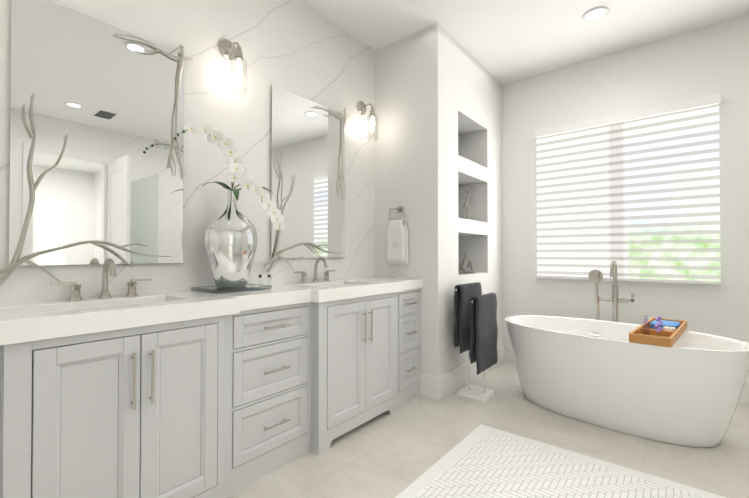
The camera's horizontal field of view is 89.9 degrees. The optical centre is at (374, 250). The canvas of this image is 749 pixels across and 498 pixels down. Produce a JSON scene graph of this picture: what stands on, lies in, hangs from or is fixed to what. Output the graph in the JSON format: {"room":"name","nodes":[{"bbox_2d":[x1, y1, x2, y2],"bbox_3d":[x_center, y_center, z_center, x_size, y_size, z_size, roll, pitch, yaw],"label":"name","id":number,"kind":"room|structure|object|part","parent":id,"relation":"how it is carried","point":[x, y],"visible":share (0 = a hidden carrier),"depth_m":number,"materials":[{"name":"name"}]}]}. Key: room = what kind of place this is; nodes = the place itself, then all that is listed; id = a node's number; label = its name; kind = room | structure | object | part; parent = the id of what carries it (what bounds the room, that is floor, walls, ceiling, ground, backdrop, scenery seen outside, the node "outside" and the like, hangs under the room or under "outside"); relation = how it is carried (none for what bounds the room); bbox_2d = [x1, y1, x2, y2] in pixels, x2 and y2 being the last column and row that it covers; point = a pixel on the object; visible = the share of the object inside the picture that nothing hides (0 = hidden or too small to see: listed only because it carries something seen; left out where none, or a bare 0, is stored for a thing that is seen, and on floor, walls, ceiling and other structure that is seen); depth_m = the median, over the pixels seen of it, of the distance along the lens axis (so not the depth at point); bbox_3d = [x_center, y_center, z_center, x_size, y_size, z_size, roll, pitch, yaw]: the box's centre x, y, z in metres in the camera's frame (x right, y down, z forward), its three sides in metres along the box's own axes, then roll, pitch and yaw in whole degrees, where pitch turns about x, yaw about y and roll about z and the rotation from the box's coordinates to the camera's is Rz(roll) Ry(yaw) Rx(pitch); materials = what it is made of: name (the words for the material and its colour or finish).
{"room":"bathroom","nodes":[
{"label":"bathroom","id":0,"kind":"room"},
{"bbox_2d":[0,0,374,304],"bbox_3d":[-1.367,-0.319,1.645,0.100,2.880,4.230,0,-1,39],"label":"wall","id":1,"kind":"structure","parent":0,"point":[300,48],"depth_m":2.23,"materials":[{"name":"stone"}]},
{"bbox_2d":[0,0,192,285],"bbox_3d":[-1.222,-0.464,1.706,0.048,1.227,0.766,0,-1,39],"label":"mirror","id":2,"kind":"object","parent":1,"relation":"attached to","point":[96,127],"visible":0.98,"depth_m":1.67,"materials":[{"name":"white mirror"}]},
{"bbox_2d":[218,39,246,93],"bbox_3d":[-0.796,-1.059,2.143,0.166,0.341,0.112,0,-1,39],"label":"sconce","id":3,"kind":"object","parent":1,"relation":"attached to","point":[228,50],"visible":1,"depth_m":2.15,"materials":[{"name":"silver metal"}]},
{"bbox_3d":[-0.765,-1.016,2.117,0.038,0.115,0.038,0,-1,39],"label":"bulb","id":4,"kind":"part","parent":3,"relation":"part of","materials":[{"name":"white glass"}]},
{"bbox_2d":[263,84,349,271],"bbox_3d":[-0.452,-0.484,2.655,0.049,1.249,0.784,0,-1,39],"label":"mirror","id":5,"kind":"object","parent":1,"relation":"attached to","point":[308,193],"visible":1,"depth_m":2.64,"materials":[{"name":"white mirror"}]},
{"bbox_2d":[357,101,377,140],"bbox_3d":[-0.047,-1.069,3.067,0.166,0.341,0.112,0,-1,39],"label":"sconce","id":6,"kind":"object","parent":1,"relation":"attached to","point":[361,107],"visible":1,"depth_m":3.04,"materials":[{"name":"glass"}]},
{"bbox_3d":[-0.016,-1.027,3.041,0.038,0.115,0.038,0,-1,39],"label":"bulb","id":7,"kind":"part","parent":6,"relation":"part of","materials":[{"name":"white glass"}]},
{"bbox_2d":[375,23,502,376],"bbox_3d":[0.668,-0.298,3.663,0.720,2.880,1.470,0,-1,39],"label":"wall","id":8,"kind":"structure","parent":0,"point":[438,111],"depth_m":3.09,"materials":[{"name":"white paint"}]},
{"bbox_2d":[386,206,407,264],"bbox_3d":[0.187,-0.124,3.051,0.184,0.475,0.083,0,-1,39],"label":"towel ring","id":9,"kind":"object","parent":8,"relation":"attached to","point":[396,241],"visible":1,"depth_m":3.02,"materials":[{"name":"white fabric"}]},
{"bbox_2d":[462,205,465,218],"bbox_3d":[0.796,-0.349,3.336,0.043,0.154,0.074,0,-1,39],"label":"figurine","id":10,"kind":"object","parent":8,"relation":"in","point":[463,214],"visible":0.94,"depth_m":3.32,"materials":[{"name":"grey metal"}]},
{"bbox_2d":[458,253,474,273],"bbox_3d":[0.835,0.114,3.404,0.084,0.190,0.192,0,-1,39],"label":"figurine","id":11,"kind":"object","parent":8,"relation":"in","point":[463,265],"visible":1,"depth_m":3.37,"materials":[{"name":"grey ceramic"}]},
{"bbox_2d":[463,186,472,219],"bbox_3d":[0.844,-0.433,3.429,0.091,0.324,0.154,0,-1,39],"label":"figurine","id":12,"kind":"object","parent":8,"relation":"in","point":[467,208],"visible":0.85,"depth_m":3.40,"materials":[{"name":"grey metal"}]},
{"bbox_2d":[433,344,504,400],"bbox_3d":[0.898,1.052,3.362,0.038,0.175,1.348,0,-1,39],"label":"baseboard","id":13,"kind":"structure","parent":8,"relation":"attached to","point":[439,388],"depth_m":3.05,"materials":[{"name":"white wood"}]},
{"bbox_2d":[224,361,748,497],"bbox_3d":[0.798,1.163,0.807,4.500,0.100,5.680,0,-1,39],"label":"floor","id":14,"kind":"structure","parent":0,"point":[397,453],"depth_m":2.12,"materials":[{"name":"beige tile"}]},
{"bbox_2d":[0,285,422,497],"bbox_3d":[-0.679,0.704,1.976,0.532,0.840,2.828,0,-1,39],"label":"bathroom vanity","id":15,"kind":"object","parent":14,"relation":"on","point":[131,393],"depth_m":1.55,"materials":[{"name":"grey wood"}]},
{"bbox_2d":[0,277,422,340],"bbox_3d":[-0.542,0.251,2.162,0.517,0.070,2.373,0,-1,39],"label":"countertop","id":16,"kind":"structure","parent":15,"relation":"on","point":[31,319],"depth_m":1.55,"materials":[{"name":"white stone"}]},
{"bbox_2d":[50,258,151,300],"bbox_3d":[-1.160,0.123,1.636,0.139,0.176,0.374,0,-1,39],"label":"faucet","id":17,"kind":"object","parent":16,"relation":"on","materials":[{"name":"silver metal"}]},
{"bbox_2d":[191,284,270,293],"bbox_3d":[-0.773,0.205,2.039,0.250,0.020,0.330,0,-1,39],"label":"tray","id":18,"kind":"object","parent":16,"relation":"on","point":[214,288],"visible":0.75,"depth_m":1.99,"materials":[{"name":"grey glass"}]},
{"bbox_2d":[174,123,285,286],"bbox_3d":[-0.776,-0.218,1.989,0.249,0.824,0.565,0,-1,39],"label":"vase","id":19,"kind":"object","parent":18,"relation":"on","point":[230,238],"visible":1,"depth_m":1.97,"materials":[{"name":"silver metal"}]},
{"bbox_3d":[-0.757,-0.365,1.978,0.124,0.460,0.509,0,-1,39],"label":"stem","id":20,"kind":"part","parent":19,"relation":"part of","materials":[{"name":"green"}]},
{"bbox_2d":[258,275,271,286],"bbox_3d":[-0.658,0.181,2.249,0.081,0.072,0.028,0,-1,-10],"label":"bottles","id":21,"kind":"object","parent":16,"relation":"on","point":[260,276],"visible":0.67,"depth_m":2.25,"materials":[{"name":"clear glass"}]},
{"bbox_2d":[300,257,334,280],"bbox_3d":[-0.378,0.133,2.601,0.139,0.176,0.374,0,-1,39],"label":"faucet","id":22,"kind":"object","parent":16,"relation":"on","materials":[{"name":"silver metal"}]},
{"bbox_2d":[454,282,497,401],"bbox_3d":[0.804,0.699,2.963,0.220,0.872,0.430,0,-1,39],"label":"towel stand","id":23,"kind":"object","parent":14,"relation":"on","point":[475,327],"visible":1,"depth_m":2.89,"materials":[{"name":"black fabric"}]},
{"bbox_2d":[395,424,726,497],"bbox_3d":[0.502,1.107,0.410,2.260,0.002,3.390,0,-1,39],"label":"rug","id":24,"kind":"object","parent":14,"relation":"on","point":[482,461],"visible":1,"depth_m":1.86,"materials":[{"name":"white fabric"}]},
{"bbox_2d":[588,261,633,321],"bbox_3d":[1.859,0.607,2.957,0.302,1.056,0.222,0,-1,39],"label":"tub filler","id":25,"kind":"object","parent":14,"relation":"on","point":[595,276],"visible":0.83,"depth_m":2.98,"materials":[{"name":"silver metal"}]},
{"bbox_2d":[505,315,748,447],"bbox_3d":[1.620,0.839,2.603,1.436,0.585,0.768,0,-1,39],"label":"bathtub","id":26,"kind":"object","parent":14,"relation":"on","point":[686,388],"visible":1,"depth_m":2.28,"materials":[{"name":"white ceramic"}]},
{"bbox_2d":[629,315,686,347],"bbox_3d":[1.851,0.469,2.429,0.200,0.148,0.785,-1,-1,45],"label":"caddy","id":27,"kind":"object","parent":26,"relation":"on","point":[659,331],"visible":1,"depth_m":2.31,"materials":[{"name":"brown wood"}]},
{"bbox_2d":[663,326,675,331],"bbox_3d":[1.860,0.506,2.367,0.062,0.046,0.062,0,-1,39],"label":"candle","id":28,"kind":"object","parent":27,"relation":"on","point":[666,328],"depth_m":2.35,"materials":[{"name":"white wax"}]},
{"bbox_2d":[300,0,748,84],"bbox_3d":[0.798,-1.817,0.838,4.500,0.100,5.680,0,-1,39],"label":"ceiling","id":29,"kind":"structure","parent":0,"point":[502,42],"depth_m":2.89,"materials":[{"name":"white paint"}]},
{"bbox_2d":[582,7,609,22],"bbox_3d":[1.634,-1.742,2.773,0.176,0.009,0.176,0,-1,39],"label":"recessed light","id":30,"kind":"object","parent":29,"relation":"attached to","point":[595,14],"visible":0.98,"depth_m":2.77,"materials":[{"name":"white"}]},
{"bbox_2d":[502,14,748,380],"bbox_3d":[2.841,-0.307,2.770,3.780,2.880,0.120,0,-1,39],"label":"wall","id":31,"kind":"structure","parent":0,"point":[712,59],"depth_m":3.17,"materials":[{"name":"white paint"}]},
{"bbox_2d":[505,344,748,404],"bbox_3d":[2.293,1.049,3.112,2.480,0.175,0.018,0,-1,39],"label":"baseboard","id":32,"kind":"structure","parent":31,"relation":"attached to","point":[744,398],"depth_m":2.77,"materials":[{"name":"white wood"}]},
{"bbox_2d":[534,93,720,284],"bbox_3d":[2.096,-0.457,3.250,1.340,1.438,0.074,0,-1,39],"label":"window blind","id":33,"kind":"object","parent":31,"relation":"attached to","point":[634,195],"visible":0.94,"depth_m":3.17,"materials":[{"name":"white"}]}
]}

